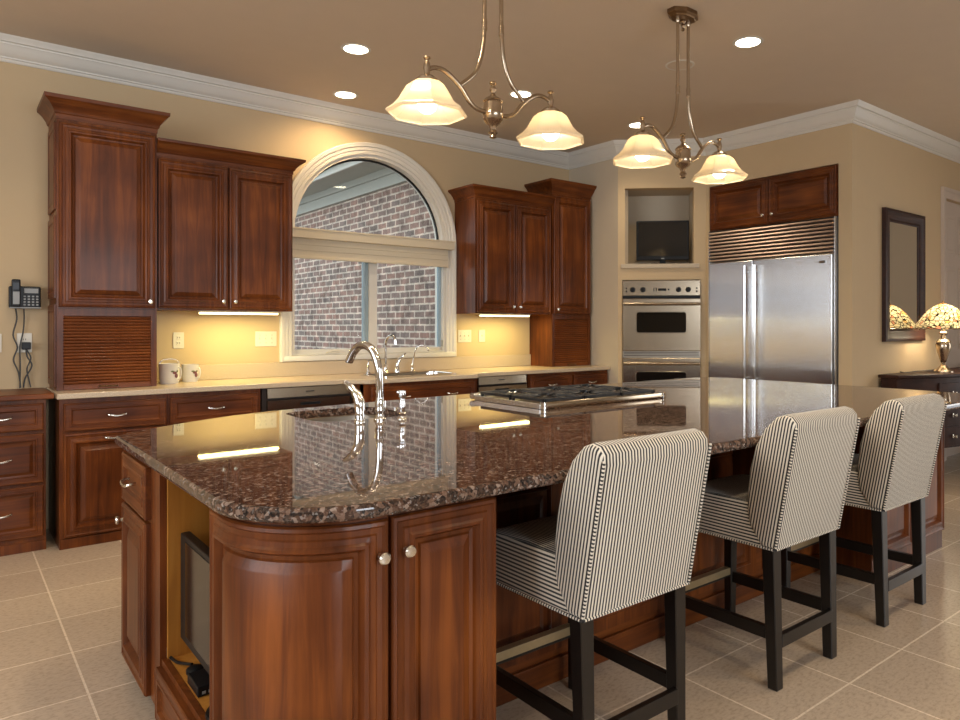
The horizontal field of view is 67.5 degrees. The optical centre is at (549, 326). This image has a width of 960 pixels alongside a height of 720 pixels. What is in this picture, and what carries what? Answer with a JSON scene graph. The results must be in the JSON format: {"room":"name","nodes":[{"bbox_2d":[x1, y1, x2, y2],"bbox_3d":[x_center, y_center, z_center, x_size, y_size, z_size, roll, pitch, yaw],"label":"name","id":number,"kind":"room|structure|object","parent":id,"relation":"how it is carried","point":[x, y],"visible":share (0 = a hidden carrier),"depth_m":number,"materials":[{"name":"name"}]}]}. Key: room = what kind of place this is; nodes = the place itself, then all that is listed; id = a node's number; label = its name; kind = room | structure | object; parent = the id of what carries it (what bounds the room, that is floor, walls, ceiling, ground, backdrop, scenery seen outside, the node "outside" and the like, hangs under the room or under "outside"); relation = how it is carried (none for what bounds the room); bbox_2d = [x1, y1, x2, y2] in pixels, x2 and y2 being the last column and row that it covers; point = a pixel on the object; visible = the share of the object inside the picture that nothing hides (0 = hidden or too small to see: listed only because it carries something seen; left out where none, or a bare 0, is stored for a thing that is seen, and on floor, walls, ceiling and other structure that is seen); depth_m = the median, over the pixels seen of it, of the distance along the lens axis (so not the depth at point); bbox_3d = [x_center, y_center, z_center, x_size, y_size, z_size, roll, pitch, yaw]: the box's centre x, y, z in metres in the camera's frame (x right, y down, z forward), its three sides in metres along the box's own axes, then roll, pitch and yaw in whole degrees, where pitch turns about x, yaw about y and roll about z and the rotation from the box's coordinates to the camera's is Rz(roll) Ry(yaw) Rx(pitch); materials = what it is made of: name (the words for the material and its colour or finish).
{"room":"kitchen","nodes":[
{"label":"kitchen","id":0,"kind":"room"},
{"bbox_2d":[0,61,568,528],"bbox_3d":[-3.006,-0.255,5.069,8.570,3.170,0.160,0,0,-40],"label":"wall","id":1,"kind":"structure","parent":0,"point":[24,217],"depth_m":5.24,"materials":[{"name":"beige paint"}]},
{"bbox_2d":[0,334,1,351],"bbox_3d":[-3.517,0.102,4.518,0.075,0.118,0.017,0,0,-40],"label":"switch plate","id":2,"kind":"object","parent":1,"relation":"attached to","point":[0,334],"visible":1,"depth_m":4.54,"materials":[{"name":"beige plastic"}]},
{"bbox_2d":[17,333,31,352],"bbox_3d":[-3.402,0.102,4.620,0.080,0.125,0.010,0,0,-40],"label":"wall outlet","id":3,"kind":"object","parent":1,"relation":"attached to","point":[27,337],"visible":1,"depth_m":4.62,"materials":[{"name":"beige plastic"}]},
{"bbox_2d":[21,342,32,387],"bbox_3d":[-3.376,0.245,4.609,0.058,0.294,0.038,0,0,-40],"label":"power adapter","id":4,"kind":"object","parent":3,"relation":"attached to","point":[25,346],"visible":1,"depth_m":4.61,"materials":[{"name":"black plastic"}]},
{"bbox_2d":[9,279,40,308],"bbox_3d":[-3.376,-0.211,4.590,0.166,0.185,0.088,0,0,-40],"label":"wall phone","id":5,"kind":"object","parent":1,"relation":"attached to","point":[29,297],"visible":1,"depth_m":4.58,"materials":[{"name":"black plastic"}]},
{"bbox_2d":[12,308,21,387],"bbox_3d":[-3.420,0.136,4.580,0.048,0.510,0.018,0,0,-40],"label":"phone cord","id":6,"kind":"object","parent":5,"relation":"hanging from","point":[15,308],"visible":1,"depth_m":4.58,"materials":[{"name":"black plastic"}]},
{"bbox_2d":[19,309,24,387],"bbox_3d":[-3.397,0.137,4.592,0.032,0.510,0.036,0,0,-40],"label":"phone cord","id":7,"kind":"object","parent":5,"relation":"hanging from","point":[23,309],"visible":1,"depth_m":4.59,"materials":[{"name":"black plastic"}]},
{"bbox_2d":[173,332,183,348],"bbox_3d":[-2.709,0.098,5.207,0.072,0.118,0.010,0,0,-40],"label":"wall outlet","id":8,"kind":"object","parent":1,"relation":"attached to","point":[178,337],"visible":1,"depth_m":5.20,"materials":[{"name":"beige plastic"}]},
{"bbox_2d":[156,137,305,311],"bbox_3d":[-2.360,-0.690,5.234,1.001,1.146,0.419,0,0,-40],"label":"upper cabinet","id":9,"kind":"object","parent":1,"relation":"attached to","point":[225,215],"visible":0.99,"depth_m":5.06,"materials":[{"name":"brown wood"}]},
{"bbox_2d":[197,311,279,314],"bbox_3d":[-2.278,-0.104,5.239,0.560,0.024,0.060,0,0,-40],"label":"light","id":10,"kind":"object","parent":9,"relation":"attached to","point":[200,312],"visible":0.96,"depth_m":5.23,"materials":[{"name":"beige plastic"}]},
{"bbox_2d":[255,331,276,346],"bbox_3d":[-2.231,0.094,5.608,0.165,0.118,0.017,0,0,-40],"label":"switch plate","id":11,"kind":"object","parent":1,"relation":"attached to","point":[262,338],"visible":1,"depth_m":5.61,"materials":[{"name":"beige plastic"}]},
{"bbox_2d":[157,354,530,381],"bbox_3d":[-1.537,0.337,6.190,3.496,0.114,0.023,0,0,-40],"label":"backsplash","id":12,"kind":"structure","parent":1,"relation":"attached to","point":[303,368],"depth_m":5.98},
{"bbox_2d":[279,142,456,361],"bbox_3d":[-1.566,-0.658,6.259,1.648,1.872,0.186,0,0,-40],"label":"window","id":13,"kind":"structure","parent":1,"relation":"in","point":[437,206],"depth_m":6.29,"materials":[{"name":"white paint"}]},
{"bbox_2d":[293,227,454,267],"bbox_3d":[-1.490,-0.674,6.159,1.552,0.244,0.062,0,0,-40],"label":"window shade","id":14,"kind":"object","parent":13,"relation":"attached to","point":[308,243],"visible":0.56,"depth_m":6.10,"materials":[{"name":"beige fabric"}]},
{"bbox_2d":[458,330,470,341],"bbox_3d":[-0.812,0.087,6.811,0.150,0.118,0.017,0,0,-40],"label":"switch plate","id":15,"kind":"object","parent":1,"relation":"attached to","point":[463,335],"visible":1,"depth_m":6.81,"materials":[{"name":"beige plastic"}]},
{"bbox_2d":[479,330,484,341],"bbox_3d":[-0.659,0.087,6.941,0.072,0.118,0.017,0,0,-40],"label":"switch plate","id":16,"kind":"object","parent":1,"relation":"attached to","point":[481,332],"visible":1,"depth_m":6.94,"materials":[{"name":"beige plastic"}]},
{"bbox_2d":[448,183,555,314],"bbox_3d":[-0.451,-0.704,6.852,0.976,1.158,0.419,0,0,-40],"label":"upper cabinet","id":17,"kind":"object","parent":1,"relation":"attached to","point":[503,235],"visible":0.99,"depth_m":6.69,"materials":[{"name":"brown wood"}]},
{"bbox_2d":[479,314,529,316],"bbox_3d":[-0.428,-0.112,6.808,0.570,0.024,0.060,0,0,-40],"label":"light","id":18,"kind":"object","parent":17,"relation":"attached to","point":[499,315],"visible":0.96,"depth_m":6.80,"materials":[{"name":"beige plastic"}]},
{"bbox_2d":[311,161,363,182],"bbox_3d":[-5.127,-1.890,11.353,0.140,0.180,12.050,0,0,-40],"label":"sky","id":19,"kind":"structure","parent":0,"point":[340,167],"depth_m":8.29,"materials":[{"name":"paint"}]},
{"bbox_2d":[0,0,959,152],"bbox_3d":[2.053,-1.915,2.527,13.000,0.150,10.600,0,0,-40],"label":"ceiling","id":20,"kind":"structure","parent":0,"point":[603,62],"depth_m":4.75,"materials":[{"name":"beige paint"}]},
{"bbox_2d":[333,91,357,98],"bbox_3d":[-1.620,-1.838,5.654,0.196,0.004,0.196,0,0,-40],"label":"recessed light","id":21,"kind":"object","parent":20,"relation":"in","point":[340,94],"visible":1,"depth_m":5.64,"materials":[{"name":"white paint"}]},
{"bbox_2d":[341,43,370,54],"bbox_3d":[-1.284,-1.838,4.724,0.196,0.004,0.196,0,0,-40],"label":"recessed light","id":22,"kind":"object","parent":20,"relation":"in","point":[351,48],"visible":1,"depth_m":4.72,"materials":[{"name":"white paint"}]},
{"bbox_2d":[385,0,583,149],"bbox_3d":[-0.263,-1.354,3.295,1.022,0.973,0.325,0,0,-40],"label":"pendant","id":23,"kind":"object","parent":20,"relation":"hanging from","point":[425,100],"visible":1,"depth_m":3.25,"materials":[{"name":"white glass"}]},
{"bbox_2d":[416,55,437,113],"bbox_3d":[-0.529,-1.040,3.070,0.094,0.246,0.092,0,0,-40],"label":"socket","id":24,"kind":"object","parent":23,"relation":"attached to","point":[424,108],"depth_m":3.05,"materials":[{"name":"white glass"}]},
{"bbox_2d":[541,90,559,140],"bbox_3d":[0.003,-1.040,3.521,0.094,0.246,0.092,0,0,-40],"label":"socket","id":25,"kind":"object","parent":23,"relation":"attached to","point":[550,109],"depth_m":3.50,"materials":[{"name":"white glass"}]},
{"bbox_2d":[509,90,532,97],"bbox_3d":[-0.229,-1.838,5.637,0.196,0.004,0.196,0,0,-40],"label":"recessed light","id":26,"kind":"object","parent":20,"relation":"in","point":[524,93],"visible":0.75,"depth_m":5.62,"materials":[{"name":"white paint"}]},
{"bbox_2d":[627,122,645,127],"bbox_3d":[0.801,-1.838,6.503,0.196,0.004,0.196,0,0,-40],"label":"recessed light","id":27,"kind":"object","parent":20,"relation":"in","point":[634,124],"visible":0.61,"depth_m":6.51,"materials":[{"name":"white paint"}]},
{"bbox_2d":[665,60,694,70],"bbox_3d":[0.912,-1.838,5.013,0.204,0.004,0.204,0,0,-40],"label":"ceiling speaker","id":28,"kind":"object","parent":20,"relation":"attached to","point":[671,65],"visible":0.8,"depth_m":5.01,"materials":[{"name":"white paint"}]},
{"bbox_2d":[613,6,747,183],"bbox_3d":[0.779,-1.354,4.179,1.022,0.973,0.325,0,0,-40],"label":"pendant","id":29,"kind":"object","parent":20,"relation":"hanging from","point":[642,150],"visible":1,"depth_m":4.14,"materials":[{"name":"white glass"}]},
{"bbox_2d":[634,116,650,160],"bbox_3d":[0.513,-1.040,3.953,0.094,0.246,0.092,0,0,-40],"label":"socket","id":30,"kind":"object","parent":29,"relation":"attached to","point":[642,133],"depth_m":3.93,"materials":[{"name":"beige glass"}]},
{"bbox_2d":[712,138,726,177],"bbox_3d":[1.045,-1.040,4.404,0.094,0.246,0.092,0,0,-40],"label":"socket","id":31,"kind":"object","parent":29,"relation":"attached to","point":[719,153],"depth_m":4.38,"materials":[{"name":"beige glass"}]},
{"bbox_2d":[732,36,763,47],"bbox_3d":[1.278,-1.838,4.609,0.196,0.004,0.196,0,0,-40],"label":"recessed light","id":32,"kind":"object","parent":20,"relation":"in","point":[748,41],"visible":1,"depth_m":4.61,"materials":[{"name":"white paint"}]},
{"bbox_2d":[0,453,959,719],"bbox_3d":[2.053,1.390,2.527,13.000,0.120,10.600,0,0,-40],"label":"floor","id":33,"kind":"structure","parent":0,"point":[61,658],"depth_m":2.87,"materials":[{"name":"beige tile"}]},
{"bbox_2d":[0,399,45,556],"bbox_3d":[-3.346,0.881,4.305,0.462,0.898,0.560,0,0,-40],"label":"base cabinet","id":34,"kind":"object","parent":33,"relation":"on","point":[22,422],"visible":1,"depth_m":4.20,"materials":[{"name":"brown wood"}]},
{"bbox_2d":[0,388,53,401],"bbox_3d":[-3.493,0.414,4.196,0.898,0.034,0.538,0,0,-40],"label":"countertop","id":35,"kind":"structure","parent":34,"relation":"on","point":[23,393],"depth_m":4.26,"materials":[{"name":"brown wood"}]},
{"bbox_2d":[48,394,167,549],"bbox_3d":[-2.877,0.881,4.649,0.582,0.898,0.642,0,0,-40],"label":"base cabinet","id":36,"kind":"object","parent":33,"relation":"on","point":[85,499],"visible":0.71,"depth_m":4.37,"materials":[{"name":"brown wood"}]},
{"bbox_2d":[168,389,259,424],"bbox_3d":[-2.430,0.881,5.028,0.586,0.898,0.642,0,0,-40],"label":"base cabinet","id":37,"kind":"object","parent":33,"relation":"on","point":[192,406],"visible":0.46,"depth_m":4.79,"materials":[{"name":"brown wood"}]},
{"bbox_2d":[260,384,351,411],"bbox_3d":[-1.946,0.882,5.448,0.673,0.895,0.611,0,0,-40],"label":"dishwasher","id":38,"kind":"object","parent":33,"relation":"on","point":[284,398],"visible":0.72,"depth_m":5.19,"materials":[{"name":"black"}]},
{"bbox_2d":[352,378,478,403],"bbox_3d":[-1.227,0.881,5.963,1.070,0.898,0.772,0,0,-40],"label":"base cabinet","id":39,"kind":"object","parent":33,"relation":"on","point":[420,389],"visible":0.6,"depth_m":5.69,"materials":[{"name":"brown wood"}]},
{"bbox_2d":[46,365,610,399],"bbox_3d":[-1.311,0.412,5.897,4.616,0.035,0.763,0,0,-40],"label":"countertop","id":40,"kind":"structure","parent":39,"relation":"on","point":[466,373],"depth_m":5.36,"materials":[{"name":"beige stone"}]},
{"bbox_2d":[37,91,170,390],"bbox_3d":[-2.942,-0.515,4.710,0.690,1.819,0.466,0,0,-40],"label":"upper cabinet","id":41,"kind":"object","parent":40,"relation":"on","point":[102,156],"visible":1,"depth_m":4.56,"materials":[{"name":"brown wood"}]},
{"bbox_2d":[158,359,181,383],"bbox_3d":[-2.658,0.308,4.983,0.137,0.174,0.137,0,0,-40],"label":"mug","id":42,"kind":"object","parent":40,"relation":"on","point":[169,373],"visible":1,"depth_m":4.93,"materials":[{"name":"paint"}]},
{"bbox_2d":[181,364,200,381],"bbox_3d":[-2.592,0.332,5.143,0.117,0.126,0.119,0,0,-40],"label":"mug","id":43,"kind":"object","parent":40,"relation":"on","point":[190,372],"visible":0.99,"depth_m":5.10,"materials":[{"name":"ceramic"}]},
{"bbox_2d":[365,360,372,373],"bbox_3d":[-1.520,0.335,6.000,0.044,0.119,0.084,0,0,-40],"label":"soap dispenser","id":44,"kind":"object","parent":40,"relation":"on","point":[368,366],"visible":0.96,"depth_m":6.01,"materials":[{"name":"silver metal"}]},
{"bbox_2d":[383,334,396,372],"bbox_3d":[-1.365,0.229,6.079,0.176,0.331,0.055,0,0,41],"label":"gooseneck faucet","id":45,"kind":"object","parent":40,"relation":"on","point":[385,365],"visible":0.97,"depth_m":6.11,"materials":[{"name":"silver metal"}]},
{"bbox_2d":[394,353,405,371],"bbox_3d":[-1.307,0.310,6.206,0.104,0.167,0.053,0,0,-40],"label":"lever","id":46,"kind":"object","parent":40,"relation":"on","point":[396,369],"visible":0.98,"depth_m":6.18,"materials":[{"name":"silver metal"}]},
{"bbox_2d":[359,371,457,377],"bbox_3d":[-1.173,0.475,5.947,0.736,0.176,0.426,0,0,-40],"label":"sink","id":47,"kind":"object","parent":40,"relation":"in","point":[415,373],"visible":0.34,"depth_m":6.08,"materials":[{"name":"silver metal"}]},
{"bbox_2d":[410,345,427,371],"bbox_3d":[-1.152,0.274,6.287,0.166,0.240,0.043,0,0,0],"label":"water tap","id":48,"kind":"object","parent":40,"relation":"on","point":[412,365],"visible":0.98,"depth_m":6.28,"materials":[{"name":"silver metal"}]},
{"bbox_2d":[524,178,596,366],"bbox_3d":[0.126,-0.530,7.336,0.657,1.849,0.426,0,0,-40],"label":"upper cabinet","id":49,"kind":"object","parent":40,"relation":"on","point":[561,337],"visible":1,"depth_m":7.20,"materials":[{"name":"brown wood"}]},
{"bbox_2d":[479,374,526,391],"bbox_3d":[-0.620,0.882,6.572,0.623,0.895,0.611,0,0,-40],"label":"dishwasher","id":50,"kind":"object","parent":33,"relation":"on","point":[488,383],"visible":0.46,"depth_m":6.36,"materials":[{"name":"silver metal"}]},
{"bbox_2d":[115,414,943,719],"bbox_3d":[0.301,0.893,3.592,4.136,0.874,1.990,0,0,-40],"label":"kitchen island","id":51,"kind":"object","parent":33,"relation":"on","point":[401,616],"visible":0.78,"depth_m":1.83,"materials":[{"name":"brown wood"}]},
{"bbox_2d":[169,656,203,674],"bbox_3d":[-1.173,1.082,2.303,0.176,0.025,0.051,0,0,40],"label":"cable","id":52,"kind":"object","parent":51,"relation":"in","point":[192,667],"visible":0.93,"depth_m":2.27,"materials":[{"name":"black plastic"}]},
{"bbox_2d":[181,531,208,719],"bbox_3d":[-1.015,0.886,2.171,0.150,0.416,0.545,0,0,-40],"label":"television","id":53,"kind":"object","parent":51,"relation":"on","point":[194,553],"visible":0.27,"depth_m":2.20,"materials":[{"name":"black plastic"}]},
{"bbox_2d":[187,669,208,697],"bbox_3d":[-1.045,1.079,2.174,0.082,0.030,0.122,0,0,-40],"label":"cable box","id":54,"kind":"object","parent":51,"relation":"on","point":[198,681],"visible":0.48,"depth_m":2.15,"materials":[{"name":"black plastic"}]},
{"bbox_2d":[115,377,959,523],"bbox_3d":[0.352,0.433,3.756,4.405,0.037,2.185,0,0,-40],"label":"island countertop","id":55,"kind":"structure","parent":51,"relation":"on","point":[280,466],"depth_m":2.59,"materials":[{"name":"brown stone"}]},
{"bbox_2d":[306,414,375,421],"bbox_3d":[-0.976,0.551,3.420,0.457,0.196,0.472,0,0,-40],"label":"bar sink","id":56,"kind":"object","parent":55,"relation":"in","point":[367,416],"visible":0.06,"depth_m":3.63,"materials":[{"name":"silver metal"}]},
{"bbox_2d":[343,380,365,422],"bbox_3d":[-0.857,0.325,3.114,0.116,0.180,0.049,0,0,23],"label":"lever","id":57,"kind":"object","parent":55,"relation":"on","point":[359,402],"visible":1,"depth_m":3.09,"materials":[{"name":"silver metal"}]},
{"bbox_2d":[345,341,385,420],"bbox_3d":[-0.836,0.239,3.224,0.226,0.351,0.054,0,0,27],"label":"gooseneck faucet","id":58,"kind":"object","parent":55,"relation":"on","point":[379,403],"visible":1,"depth_m":3.18,"materials":[{"name":"silver metal"}]},
{"bbox_2d":[397,390,406,419],"bbox_3d":[-0.663,0.348,3.202,0.044,0.132,0.046,0,0,-40],"label":"sprayer","id":59,"kind":"object","parent":55,"relation":"on","point":[402,393],"visible":1,"depth_m":3.19,"materials":[{"name":"silver metal"}]},
{"bbox_2d":[470,384,665,409],"bbox_3d":[0.093,0.387,4.137,0.920,0.055,0.716,0,0,-40],"label":"gas rangetop","id":60,"kind":"object","parent":55,"relation":"on","point":[551,397],"visible":1,"depth_m":3.96,"materials":[{"name":"silver metal"}]},
{"bbox_2d":[527,372,571,387],"bbox_3d":[-0.168,0.881,6.945,0.535,0.898,0.642,0,0,-40],"label":"base cabinet","id":61,"kind":"object","parent":33,"relation":"on","point":[560,378],"visible":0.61,"depth_m":6.71,"materials":[{"name":"brown wood"}]},
{"bbox_2d":[571,370,607,384],"bbox_3d":[0.223,0.881,7.277,0.486,0.898,0.642,0,0,-40],"label":"base cabinet","id":62,"kind":"object","parent":33,"relation":"on","point":[596,376],"visible":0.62,"depth_m":7.06,"materials":[{"name":"brown wood"}]},
{"bbox_2d":[496,428,711,719],"bbox_3d":[0.119,0.823,2.287,0.468,1.013,0.625,0,0,-40],"label":"bar stool","id":63,"kind":"object","parent":33,"relation":"on","point":[623,533],"visible":0.84,"depth_m":2.09,"materials":[{"name":"fabric"}]},
{"bbox_2d":[685,406,859,691],"bbox_3d":[0.848,0.823,2.911,0.468,1.013,0.625,0,0,-40],"label":"bar stool","id":64,"kind":"object","parent":33,"relation":"on","point":[794,491],"visible":0.8,"depth_m":2.70,"materials":[{"name":"fabric"}]},
{"bbox_2d":[709,216,838,384],"bbox_3d":[2.178,0.199,6.668,0.689,2.262,1.304,0,0,-40],"label":"refrigerator","id":65,"kind":"object","parent":33,"relation":"on","point":[774,288],"visible":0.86,"depth_m":6.41,"materials":[{"name":"silver metal"}]},
{"bbox_2d":[710,164,838,231],"bbox_3d":[2.191,-1.155,6.677,0.597,0.434,1.320,0,0,-40],"label":"upper cabinet","id":66,"kind":"object","parent":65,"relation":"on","point":[809,194],"visible":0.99,"depth_m":6.44,"materials":[{"name":"brown wood"}]},
{"bbox_2d":[781,393,946,627],"bbox_3d":[1.502,0.823,3.468,0.468,1.013,0.625,0,0,-40],"label":"bar stool","id":67,"kind":"object","parent":33,"relation":"on","point":[893,467],"visible":0.7,"depth_m":3.23,"materials":[{"name":"fabric"}]},
{"bbox_2d":[878,367,959,447],"bbox_3d":[3.788,0.870,6.666,2.100,0.920,0.472,0,0,-40],"label":"console table","id":68,"kind":"object","parent":33,"relation":"on","point":[920,380],"visible":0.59,"depth_m":6.23,"materials":[{"name":"brown wood"}]},
{"bbox_2d":[900,300,959,372],"bbox_3d":[3.493,0.084,6.422,0.728,0.652,0.502,0,0,-40],"label":"table lamp","id":69,"kind":"object","parent":68,"relation":"on","point":[942,316],"visible":1,"depth_m":6.42,"materials":[{"name":"multicoloured glass"}]},
{"bbox_2d":[569,159,627,383],"bbox_3d":[0.497,-0.255,7.452,0.145,3.170,0.734,0,0,-40],"label":"wall","id":70,"kind":"structure","parent":0,"point":[603,175],"depth_m":7.26,"materials":[{"name":"paint"}]},
{"bbox_2d":[618,156,705,382],"bbox_3d":[1.115,-0.255,7.149,0.866,3.170,0.120,0,0,5],"label":"wall","id":71,"kind":"structure","parent":0,"point":[667,177],"depth_m":7.09,"materials":[{"name":"beige paint"}]},
{"bbox_2d":[621,263,698,267],"bbox_3d":[1.091,-0.606,7.080,0.772,0.042,0.022,0,0,5],"label":"shelf","id":72,"kind":"object","parent":71,"relation":"attached to","point":[693,265],"visible":1,"depth_m":7.07,"materials":[{"name":"paint"}]},
{"bbox_2d":[628,190,692,263],"bbox_3d":[1.110,-1.005,7.385,0.757,0.830,0.350,0,0,5],"label":"wall niche","id":73,"kind":"object","parent":71,"relation":"in","point":[643,205],"visible":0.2,"depth_m":7.52,"materials":[{"name":"paint"}]},
{"bbox_2d":[636,220,688,263],"bbox_3d":[1.138,-0.850,7.218,0.528,0.445,0.140,0,0,5],"label":"television","id":74,"kind":"object","parent":73,"relation":"attached to","point":[661,241],"visible":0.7,"depth_m":7.19,"materials":[{"name":"black plastic"}]},
{"bbox_2d":[623,280,700,382],"bbox_3d":[1.125,0.224,7.340,0.762,1.373,0.699,0,0,5],"label":"double oven","id":75,"kind":"object","parent":71,"relation":"attached to","point":[662,318],"visible":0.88,"depth_m":7.05,"materials":[{"name":"silver metal"}]},
{"bbox_2d":[706,123,855,385],"bbox_3d":[2.051,-0.255,6.510,0.073,3.170,1.489,0,0,-40],"label":"wall","id":76,"kind":"structure","parent":0,"point":[834,145],"depth_m":6.03,"materials":[{"name":"beige paint"}]},
{"bbox_2d":[856,125,959,387],"bbox_3d":[4.013,-0.255,7.259,3.890,3.170,0.095,0,0,-40],"label":"wall","id":77,"kind":"structure","parent":0,"point":[892,173],"depth_m":6.32,"materials":[{"name":"beige paint"}]},
{"bbox_2d":[0,32,959,169],"bbox_3d":[2.005,-1.766,2.506,12.700,0.147,10.230,0,0,-40],"label":"crown molding","id":78,"kind":"structure","parent":77,"relation":"attached to","point":[18,50],"depth_m":6.00,"materials":[{"name":"white paint"}]},
{"bbox_2d":[882,207,925,341],"bbox_3d":[3.237,-0.460,6.512,0.822,1.182,0.040,0,0,-40],"label":"wall mirror","id":79,"kind":"object","parent":77,"relation":"attached to","point":[903,233],"visible":0.97,"depth_m":6.50,"materials":[{"name":"brown wood"}]},
{"bbox_2d":[941,186,959,460],"bbox_3d":[4.268,-0.033,7.445,1.070,2.725,0.112,0,0,-40],"label":"door","id":80,"kind":"structure","parent":77,"relation":"in","point":[950,212],"depth_m":7.34,"materials":[{"name":"white paint"}]},
{"label":"outside","id":81,"kind":"structure","parent":0,"visible":0},
{"bbox_2d":[295,182,434,348],"bbox_3d":[-4.597,0.080,11.802,0.350,3.500,12.050,0,0,-40],"label":"brick wall","id":82,"kind":"structure","parent":81,"point":[328,293],"depth_m":8.79,"materials":[{"name":"brick"}]},
{"bbox_2d":[296,162,406,216],"bbox_3d":[-4.902,-1.748,11.543,0.450,0.245,12.050,0,0,-40],"label":"soffit","id":83,"kind":"structure","parent":82,"relation":"attached to","point":[365,178],"depth_m":8.85,"materials":[{"name":"grey paint"}]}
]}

